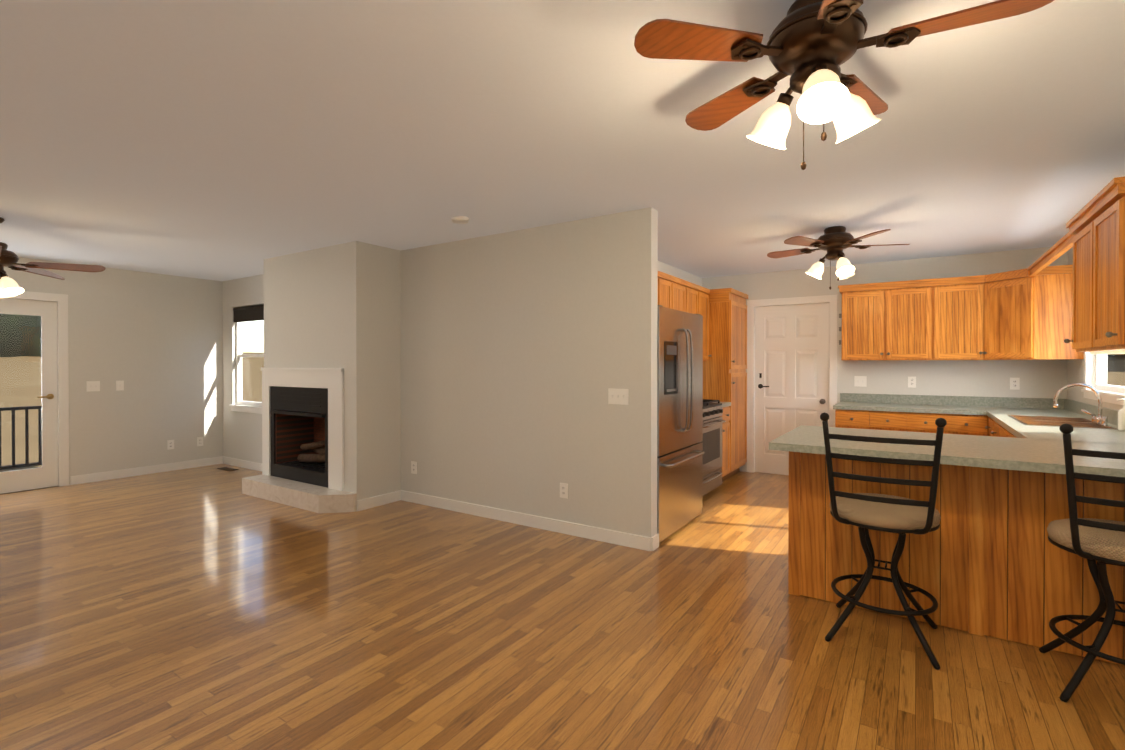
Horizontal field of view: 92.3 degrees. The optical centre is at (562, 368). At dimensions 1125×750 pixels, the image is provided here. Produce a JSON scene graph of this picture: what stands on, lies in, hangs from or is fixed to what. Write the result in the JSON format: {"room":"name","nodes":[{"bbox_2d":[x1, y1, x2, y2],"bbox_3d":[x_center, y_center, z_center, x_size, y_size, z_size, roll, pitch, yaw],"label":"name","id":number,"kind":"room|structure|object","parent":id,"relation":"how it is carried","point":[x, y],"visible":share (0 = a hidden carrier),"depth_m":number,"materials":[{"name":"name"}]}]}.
{"room":"kitchen","nodes":[
{"label":"kitchen","id":0,"kind":"room"},
{"bbox_2d":[4,257,222,484],"bbox_3d":[-5.986,0.070,5.176,0.110,2.440,5.250,0,0,33],"label":"wall","id":1,"kind":"structure","parent":0,"point":[153,342],"depth_m":6.47,"materials":[{"name":"beige paint"}]},
{"bbox_2d":[0,298,57,493],"bbox_3d":[-5.749,0.283,5.503,0.099,2.001,0.910,0,0,33],"label":"patio door","id":2,"kind":"structure","parent":1,"relation":"in","point":[45,475],"depth_m":5.80,"materials":[{"name":"white"}]},
{"bbox_2d":[0,291,68,494],"bbox_3d":[-5.758,0.243,5.508,0.128,2.090,1.064,0,0,33],"label":"door frame","id":3,"kind":"structure","parent":1,"relation":"attached to","point":[61,300],"depth_m":5.88,"materials":[{"name":"white wood"}]},
{"bbox_2d":[86,381,99,391],"bbox_3d":[-5.302,0.203,6.104,0.014,0.116,0.118,0,0,33],"label":"switch plate","id":4,"kind":"object","parent":1,"relation":"attached to","point":[92,385],"visible":1,"depth_m":6.10,"materials":[{"name":"white plastic"}]},
{"bbox_2d":[116,381,123,390],"bbox_3d":[-5.168,0.202,6.308,0.014,0.116,0.072,0,0,33],"label":"switch plate","id":5,"kind":"object","parent":1,"relation":"attached to","point":[119,385],"visible":1,"depth_m":6.30,"materials":[{"name":"white plastic"}]},
{"bbox_2d":[70,456,221,484],"bbox_3d":[-4.989,1.233,6.587,0.014,0.095,1.550,0,0,33],"label":"baseboard","id":6,"kind":"structure","parent":1,"relation":"attached to","point":[93,477],"depth_m":6.48,"materials":[{"name":"white wood"}]},
{"bbox_2d":[167,440,173,449],"bbox_3d":[-4.889,0.954,6.741,0.008,0.116,0.072,0,0,33],"label":"electrical outlet plate","id":7,"kind":"object","parent":1,"relation":"attached to","point":[170,444],"visible":1,"depth_m":6.74,"materials":[{"name":"white plastic"}]},
{"bbox_2d":[197,437,202,445],"bbox_3d":[-4.708,0.952,7.017,0.008,0.116,0.072,0,0,33],"label":"electrical outlet plate","id":8,"kind":"object","parent":1,"relation":"attached to","point":[199,441],"visible":1,"depth_m":7.01,"materials":[{"name":"white plastic"}]},
{"bbox_2d":[264,241,400,500],"bbox_3d":[-2.377,0.068,5.512,1.570,2.440,0.499,0,0,33],"label":"wall","id":9,"kind":"structure","parent":0,"point":[337,306],"depth_m":5.11,"materials":[{"name":"beige paint"}]},
{"bbox_2d":[357,490,401,510],"bbox_3d":[-1.721,1.243,5.077,0.014,0.095,0.480,0,0,33],"label":"baseboard","id":10,"kind":"structure","parent":9,"relation":"attached to","point":[375,501],"depth_m":5.07,"materials":[{"name":"white wood"}]},
{"bbox_2d":[222,207,657,536],"bbox_3d":[-1.934,0.067,5.586,6.210,2.440,0.110,0,0,33],"label":"wall","id":11,"kind":"structure","parent":0,"point":[523,351],"depth_m":4.42,"materials":[{"name":"beige paint"}]},
{"bbox_2d":[222,456,261,470],"bbox_3d":[-3.731,1.232,6.702,1.990,0.095,0.014,0,0,33],"label":"baseboard","id":12,"kind":"structure","parent":11,"relation":"attached to","point":[225,460],"depth_m":6.95,"materials":[{"name":"white wood"}]},
{"bbox_2d":[229,304,263,413],"bbox_3d":[-3.989,-0.118,6.910,0.860,1.363,0.135,0,0,33],"label":"living room window","id":13,"kind":"structure","parent":11,"relation":"in","point":[248,313],"depth_m":7.00,"materials":[{"name":"white"}]},
{"bbox_2d":[411,461,416,473],"bbox_3d":[-1.428,0.955,5.188,0.072,0.116,0.008,0,0,33],"label":"electrical outlet plate","id":14,"kind":"object","parent":11,"relation":"attached to","point":[413,467],"visible":1,"depth_m":5.19,"materials":[{"name":"white plastic"}]},
{"bbox_2d":[402,490,657,550],"bbox_3d":[-0.475,1.247,4.560,2.664,0.095,0.014,0,0,33],"label":"baseboard","id":15,"kind":"structure","parent":11,"relation":"attached to","point":[607,535],"depth_m":4.36,"materials":[{"name":"white wood"}]},
{"bbox_2d":[560,483,567,498],"bbox_3d":[0.009,0.961,4.242,0.072,0.116,0.008,0,0,33],"label":"electrical outlet plate","id":16,"kind":"object","parent":11,"relation":"attached to","point":[563,490],"visible":1,"depth_m":4.24,"materials":[{"name":"white plastic"}]},
{"bbox_2d":[608,388,628,404],"bbox_3d":[0.408,0.208,3.971,0.164,0.116,0.014,0,0,33],"label":"switch plate","id":17,"kind":"object","parent":11,"relation":"attached to","point":[619,396],"visible":1,"depth_m":3.97,"materials":[{"name":"white plastic"}]},
{"bbox_2d":[0,463,1124,749],"bbox_3d":[-1.299,1.327,4.058,9.180,0.060,8.520,0,0,33],"label":"floor","id":18,"kind":"structure","parent":0,"point":[210,607],"depth_m":2.56,"materials":[{"name":"brown wood"}]},
{"bbox_2d":[217,467,238,470],"bbox_3d":[-4.237,1.274,6.834,0.320,0.007,0.110,0,0,33],"label":"floor vent","id":19,"kind":"object","parent":18,"relation":"in","point":[227,468],"visible":0.98,"depth_m":6.81,"materials":[{"name":"brown metal"}]},
{"bbox_2d":[242,368,356,512],"bbox_3d":[-2.458,0.642,5.394,1.570,1.292,0.667,0,0,33],"label":"fireplace","id":20,"kind":"object","parent":18,"relation":"on","point":[302,447],"visible":0.94,"depth_m":5.33,"materials":[{"name":"stone"}]},
{"bbox_2d":[657,305,704,542],"bbox_3d":[0.688,0.413,4.508,0.799,1.762,0.952,0,0,33],"label":"fridge","id":21,"kind":"object","parent":18,"relation":"on","point":[680,452],"visible":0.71,"depth_m":4.25,"materials":[{"name":"silver metal"}]},
{"bbox_2d":[701,399,725,496],"bbox_3d":[1.272,0.792,5.546,0.637,0.990,0.760,0,0,33],"label":"stove","id":22,"kind":"object","parent":18,"relation":"on","point":[713,421],"visible":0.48,"depth_m":5.43,"materials":[{"name":"silver metal"}]},
{"bbox_2d":[703,288,747,481],"bbox_3d":[1.847,0.191,6.482,0.616,2.180,0.732,0,0,33],"label":"pantry cabinet","id":23,"kind":"object","parent":18,"relation":"on","point":[724,372],"visible":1,"depth_m":6.17,"materials":[{"name":"brown wood"}]},
{"bbox_2d":[721,403,730,476],"bbox_3d":[1.539,0.851,6.052,0.580,0.865,0.361,0,0,33],"label":"base cabinet","id":24,"kind":"object","parent":18,"relation":"on","point":[725,467],"depth_m":5.92,"materials":[{"name":"brown wood"}]},
{"bbox_2d":[788,451,915,618],"bbox_3d":[1.750,0.870,3.242,0.608,0.865,0.691,0,0,33],"label":"peninsula panel","id":25,"kind":"object","parent":18,"relation":"on","point":[822,549],"depth_m":2.99,"materials":[{"name":"brown wood"}]},
{"bbox_2d":[833,407,915,430],"bbox_3d":[3.265,0.854,5.644,0.678,0.865,0.620,0,0,33],"label":"base cabinet","id":26,"kind":"object","parent":18,"relation":"on","point":[844,416],"depth_m":5.37,"materials":[{"name":"brown wood"}]},
{"bbox_2d":[833,403,1051,414],"bbox_3d":[3.755,0.404,5.314,1.897,0.040,0.627,0,0,33],"label":"countertop","id":27,"kind":"structure","parent":26,"relation":"on","point":[867,406],"depth_m":5.28,"materials":[{"name":"grey stone"}]},
{"bbox_2d":[820,412,946,669],"bbox_3d":[1.547,0.756,2.612,0.486,1.100,0.538,0,0,33],"label":"stool","id":28,"kind":"object","parent":18,"relation":"on","point":[900,516],"visible":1,"depth_m":2.49,"materials":[{"name":"black metal"}]},
{"bbox_2d":[916,411,935,430],"bbox_3d":[3.629,0.856,5.404,0.426,0.865,0.620,0,0,33],"label":"base cabinet","id":29,"kind":"object","parent":18,"relation":"on","point":[925,420],"depth_m":5.14,"materials":[{"name":"brown wood"}]},
{"bbox_2d":[936,411,979,434],"bbox_3d":[3.859,0.857,5.220,0.393,0.865,0.675,0,0,33],"label":"base cabinet","id":30,"kind":"object","parent":18,"relation":"on","point":[958,422],"depth_m":5.00,"materials":[{"name":"brown wood"}]},
{"bbox_2d":[988,411,1124,442],"bbox_3d":[3.511,0.413,3.801,0.642,0.043,2.230,0,0,33],"label":"countertop","id":31,"kind":"structure","parent":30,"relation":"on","point":[1089,434],"depth_m":3.39,"materials":[{"name":"grey stone"}]},
{"bbox_2d":[1012,415,1118,430],"bbox_3d":[3.637,0.478,3.977,0.466,0.178,0.876,0,0,33],"label":"sink","id":32,"kind":"object","parent":31,"relation":"in","point":[1032,420],"depth_m":4.05,"materials":[{"name":"silver metal"}]},
{"bbox_2d":[1052,383,1107,422],"bbox_3d":[3.736,0.251,3.910,0.275,0.285,0.274,0,0,33],"label":"faucet","id":33,"kind":"object","parent":31,"relation":"on","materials":[{"name":"silver metal"}]},
{"bbox_2d":[1116,398,1124,430],"bbox_3d":[3.564,0.293,3.424,0.075,0.206,0.068,0,0,33],"label":"soap bottle","id":34,"kind":"object","parent":31,"relation":"on","point":[1121,419],"visible":1,"depth_m":3.42,"materials":[{"name":"white plastic"}]},
{"bbox_2d":[916,463,1047,646],"bbox_3d":[2.167,0.872,2.967,0.622,0.865,0.691,0,0,33],"label":"peninsula panel","id":35,"kind":"object","parent":18,"relation":"on","point":[987,558],"depth_m":2.63,"materials":[{"name":"brown wood"}]},
{"bbox_2d":[769,425,1124,476],"bbox_3d":[2.149,0.421,2.818,1.837,0.040,0.970,0,0,33],"label":"countertop","id":36,"kind":"structure","parent":35,"relation":"on","point":[998,452],"depth_m":2.70,"materials":[{"name":"grey stone"}]},
{"bbox_2d":[980,415,991,434],"bbox_3d":[3.962,0.862,4.538,0.695,0.865,0.508,0,0,33],"label":"base cabinet","id":37,"kind":"object","parent":18,"relation":"on","point":[985,420],"depth_m":4.90,"materials":[{"name":"brown wood"}]},
{"bbox_2d":[992,419,995,434],"bbox_3d":[3.764,0.864,4.182,0.635,0.865,0.535,0,0,33],"label":"base cabinet","id":38,"kind":"object","parent":18,"relation":"on","point":[993,420],"depth_m":4.46,"materials":[{"name":"brown wood"}]},
{"bbox_2d":[996,423,1003,434],"bbox_3d":[3.533,0.866,3.831,0.635,0.865,0.535,0,0,33],"label":"base cabinet","id":39,"kind":"object","parent":18,"relation":"on","point":[999,426],"depth_m":4.16,"materials":[{"name":"brown wood"}]},
{"bbox_2d":[1004,427,1011,434],"bbox_3d":[3.302,0.869,3.481,0.635,0.865,0.535,0,0,33],"label":"base cabinet","id":40,"kind":"object","parent":18,"relation":"on","point":[1006,432],"depth_m":3.84,"materials":[{"name":"brown wood"}]},
{"bbox_2d":[1012,435,1019,438],"bbox_3d":[3.060,0.871,3.113,0.635,0.865,0.578,0,0,33],"label":"base cabinet","id":41,"kind":"object","parent":18,"relation":"on","point":[1013,436],"depth_m":3.39,"materials":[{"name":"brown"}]},
{"bbox_2d":[1039,423,1124,701],"bbox_3d":[2.248,0.760,2.150,0.486,1.100,0.538,0,0,33],"label":"stool","id":42,"kind":"object","parent":18,"relation":"on","point":[1092,541],"visible":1,"depth_m":2.12,"materials":[{"name":"black metal"}]},
{"bbox_2d":[0,0,1124,280],"bbox_3d":[-1.299,-1.182,4.040,9.180,0.080,8.520,0,0,33],"label":"ceiling","id":43,"kind":"structure","parent":0,"point":[220,140],"depth_m":2.60,"materials":[{"name":"white paint"}]},
{"bbox_2d":[0,217,105,297],"bbox_3d":[-4.317,-0.798,4.043,1.273,0.686,1.255,0,0,33],"label":"ceiling fan","id":44,"kind":"object","parent":43,"relation":"hanging from","point":[9,287],"visible":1,"depth_m":4.16,"materials":[{"name":"brown wood"}]},
{"bbox_2d":[451,216,468,223],"bbox_3d":[-0.778,-1.124,4.105,0.136,0.036,0.136,0,0,33],"label":"smoke detector","id":45,"kind":"object","parent":43,"relation":"attached to","point":[460,219],"visible":1,"depth_m":4.06,"materials":[{"name":"white plastic"}]},
{"bbox_2d":[767,226,909,289],"bbox_3d":[2.228,-0.896,4.449,1.064,0.496,1.054,0,0,33],"label":"ceiling fan","id":46,"kind":"object","parent":43,"relation":"hanging from","point":[834,241],"visible":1,"depth_m":4.33,"materials":[{"name":"brown wood"}]},
{"bbox_2d":[634,0,1053,169],"bbox_3d":[0.820,-0.877,1.673,1.083,0.496,1.098,0,0,33],"label":"fan","id":47,"kind":"object","parent":43,"relation":"hanging from","point":[810,47],"visible":1,"depth_m":1.61,"materials":[{"name":"brown wood"}]},
{"bbox_2d":[658,261,701,285],"bbox_3d":[0.916,0.066,5.734,0.110,2.440,3.270,0,0,33],"label":"wall","id":48,"kind":"structure","parent":0,"point":[676,272],"depth_m":6.30,"materials":[{"name":"beige paint"}]},
{"bbox_2d":[658,271,661,304],"bbox_3d":[0.640,-0.688,4.892,0.340,0.400,0.369,0,0,33],"label":"upper cabinet","id":49,"kind":"object","parent":48,"relation":"attached to","point":[659,272],"depth_m":4.97,"materials":[{"name":"brown wood"}]},
{"bbox_2d":[662,272,673,308],"bbox_3d":[0.829,-0.485,5.182,0.340,0.810,0.319,0,0,33],"label":"upper cabinet","id":50,"kind":"object","parent":48,"relation":"attached to","point":[667,280],"depth_m":5.15,"materials":[{"name":"brown wood"}]},
{"bbox_2d":[674,277,689,312],"bbox_3d":[1.036,-0.662,5.494,0.340,0.460,0.430,0,0,33],"label":"upper cabinet","id":51,"kind":"object","parent":48,"relation":"attached to","point":[676,293],"depth_m":5.45,"materials":[{"name":"brown wood"}]},
{"bbox_2d":[690,283,701,315],"bbox_3d":[1.217,-0.664,5.770,0.340,0.460,0.429,0,0,33],"label":"upper cabinet","id":52,"kind":"object","parent":48,"relation":"attached to","point":[695,290],"depth_m":5.79,"materials":[{"name":"brown wood"}]},
{"bbox_2d":[702,287,709,360],"bbox_3d":[1.431,-0.492,6.097,0.340,0.810,0.349,0,0,33],"label":"upper cabinet","id":53,"kind":"object","parent":48,"relation":"attached to","point":[705,298],"depth_m":6.07,"materials":[{"name":"brown wood"}]},
{"bbox_2d":[702,247,1067,471],"bbox_3d":[3.339,0.064,6.031,3.610,2.440,0.110,0,0,33],"label":"wall","id":54,"kind":"structure","parent":0,"point":[1038,378],"depth_m":5.66,"materials":[{"name":"beige paint"}]},
{"bbox_2d":[755,303,828,474],"bbox_3d":[2.701,0.264,6.400,0.820,2.025,0.118,0,0,33],"label":"kitchen door","id":55,"kind":"structure","parent":54,"relation":"in","point":[791,367],"depth_m":6.44,"materials":[{"name":"white wood"}]},
{"bbox_2d":[747,295,841,472],"bbox_3d":[2.738,0.224,6.418,1.037,2.115,0.126,0,0,33],"label":"door frame","id":56,"kind":"structure","parent":54,"relation":"attached to","point":[831,300],"depth_m":6.48,"materials":[{"name":"white wood"}]},
{"bbox_2d":[854,376,866,386],"bbox_3d":[3.300,0.144,5.982,0.118,0.116,0.014,0,0,33],"label":"switch plate","id":57,"kind":"object","parent":54,"relation":"attached to","point":[860,381],"visible":1,"depth_m":5.98,"materials":[{"name":"white plastic"}]},
{"bbox_2d":[838,280,925,359],"bbox_3d":[3.443,-0.484,5.688,0.868,0.800,0.337,0,0,33],"label":"upper cabinet","id":58,"kind":"object","parent":54,"relation":"attached to","point":[882,320],"depth_m":5.58,"materials":[{"name":"brown wood"}]},
{"bbox_2d":[908,377,915,387],"bbox_3d":[3.703,0.146,5.721,0.072,0.116,0.008,0,0,33],"label":"electrical outlet plate","id":59,"kind":"object","parent":54,"relation":"attached to","point":[911,382],"visible":1,"depth_m":5.72,"materials":[{"name":"white plastic"}]},
{"bbox_2d":[840,393,1051,406],"bbox_3d":[3.922,0.332,5.567,1.897,0.100,0.019,0,0,33],"label":"backsplash","id":60,"kind":"structure","parent":54,"relation":"attached to","point":[945,401],"depth_m":5.52,"materials":[{"name":"grey stone"}]},
{"bbox_2d":[926,276,973,359],"bbox_3d":[3.911,-0.481,5.360,0.506,0.800,0.371,0,0,33],"label":"upper cabinet","id":61,"kind":"object","parent":54,"relation":"attached to","point":[949,301],"depth_m":5.27,"materials":[{"name":"brown wood"}]},
{"bbox_2d":[1010,378,1019,389],"bbox_3d":[4.404,0.149,5.259,0.072,0.116,0.008,0,0,33],"label":"electrical outlet plate","id":62,"kind":"object","parent":54,"relation":"attached to","point":[1014,383],"visible":1,"depth_m":5.25,"materials":[{"name":"white plastic"}]},
{"bbox_2d":[974,264,1083,359],"bbox_3d":[4.261,-0.479,4.984,0.695,0.800,0.614,0,0,33],"label":"upper cabinet","id":63,"kind":"object","parent":54,"relation":"attached to","point":[1039,309],"depth_m":4.79,"materials":[{"name":"brown wood"}]},
{"bbox_2d":[1067,247,1122,410],"bbox_3d":[2.459,0.095,1.510,0.110,2.440,8.410,0,0,33],"label":"wall","id":64,"kind":"structure","parent":0,"point":[1075,371],"depth_m":4.65,"materials":[{"name":"beige paint"}]},
{"bbox_2d":[1066,208,1124,355],"bbox_3d":[3.076,-0.480,2.911,0.397,0.770,0.505,0,0,33],"label":"upper cabinet","id":65,"kind":"object","parent":64,"relation":"attached to","point":[1076,310],"depth_m":3.13,"materials":[{"name":"brown wood"}]},
{"bbox_2d":[1081,352,1124,404],"bbox_3d":[3.929,-0.271,3.779,0.130,1.040,1.640,0,0,33],"label":"kitchen window","id":66,"kind":"structure","parent":64,"relation":"in","point":[1111,393],"depth_m":4.34,"materials":[{"name":"white wood"}]},
{"bbox_2d":[1086,176,1124,351],"bbox_3d":[2.854,-0.477,2.573,0.397,0.770,0.505,0,0,33],"label":"upper cabinet","id":67,"kind":"object","parent":64,"relation":"attached to","point":[1105,214],"depth_m":2.66,"materials":[{"name":"brown wood"}]},
{"bbox_2d":[1104,407,1117,426],"bbox_3d":[3.930,0.344,3.872,0.020,0.100,2.810,0,0,33],"label":"backsplash","id":68,"kind":"structure","parent":64,"relation":"attached to","point":[1112,415],"depth_m":3.82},
{"label":"outside","id":69,"kind":"structure","parent":0,"visible":0},
{"bbox_2d":[0,406,41,469],"bbox_3d":[-6.934,1.058,6.148,2.525,1.090,3.800,0,0,33],"label":"railing","id":70,"kind":"object","parent":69,"point":[27,463],"depth_m":7.52,"materials":[{"name":"black metal"}]},
{"bbox_2d":[0,352,1124,471],"bbox_3d":[0.151,0.376,-0.076,120.000,2.700,120.000,0,0,33],"label":"ground","id":71,"kind":"structure","parent":69,"point":[33,383],"depth_m":17.07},
{"bbox_2d":[0,314,1113,356],"bbox_3d":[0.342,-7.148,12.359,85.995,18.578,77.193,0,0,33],"label":"tree","id":72,"kind":"object","parent":71,"relation":"on","point":[6,323],"depth_m":26.17,"materials":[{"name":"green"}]}
]}

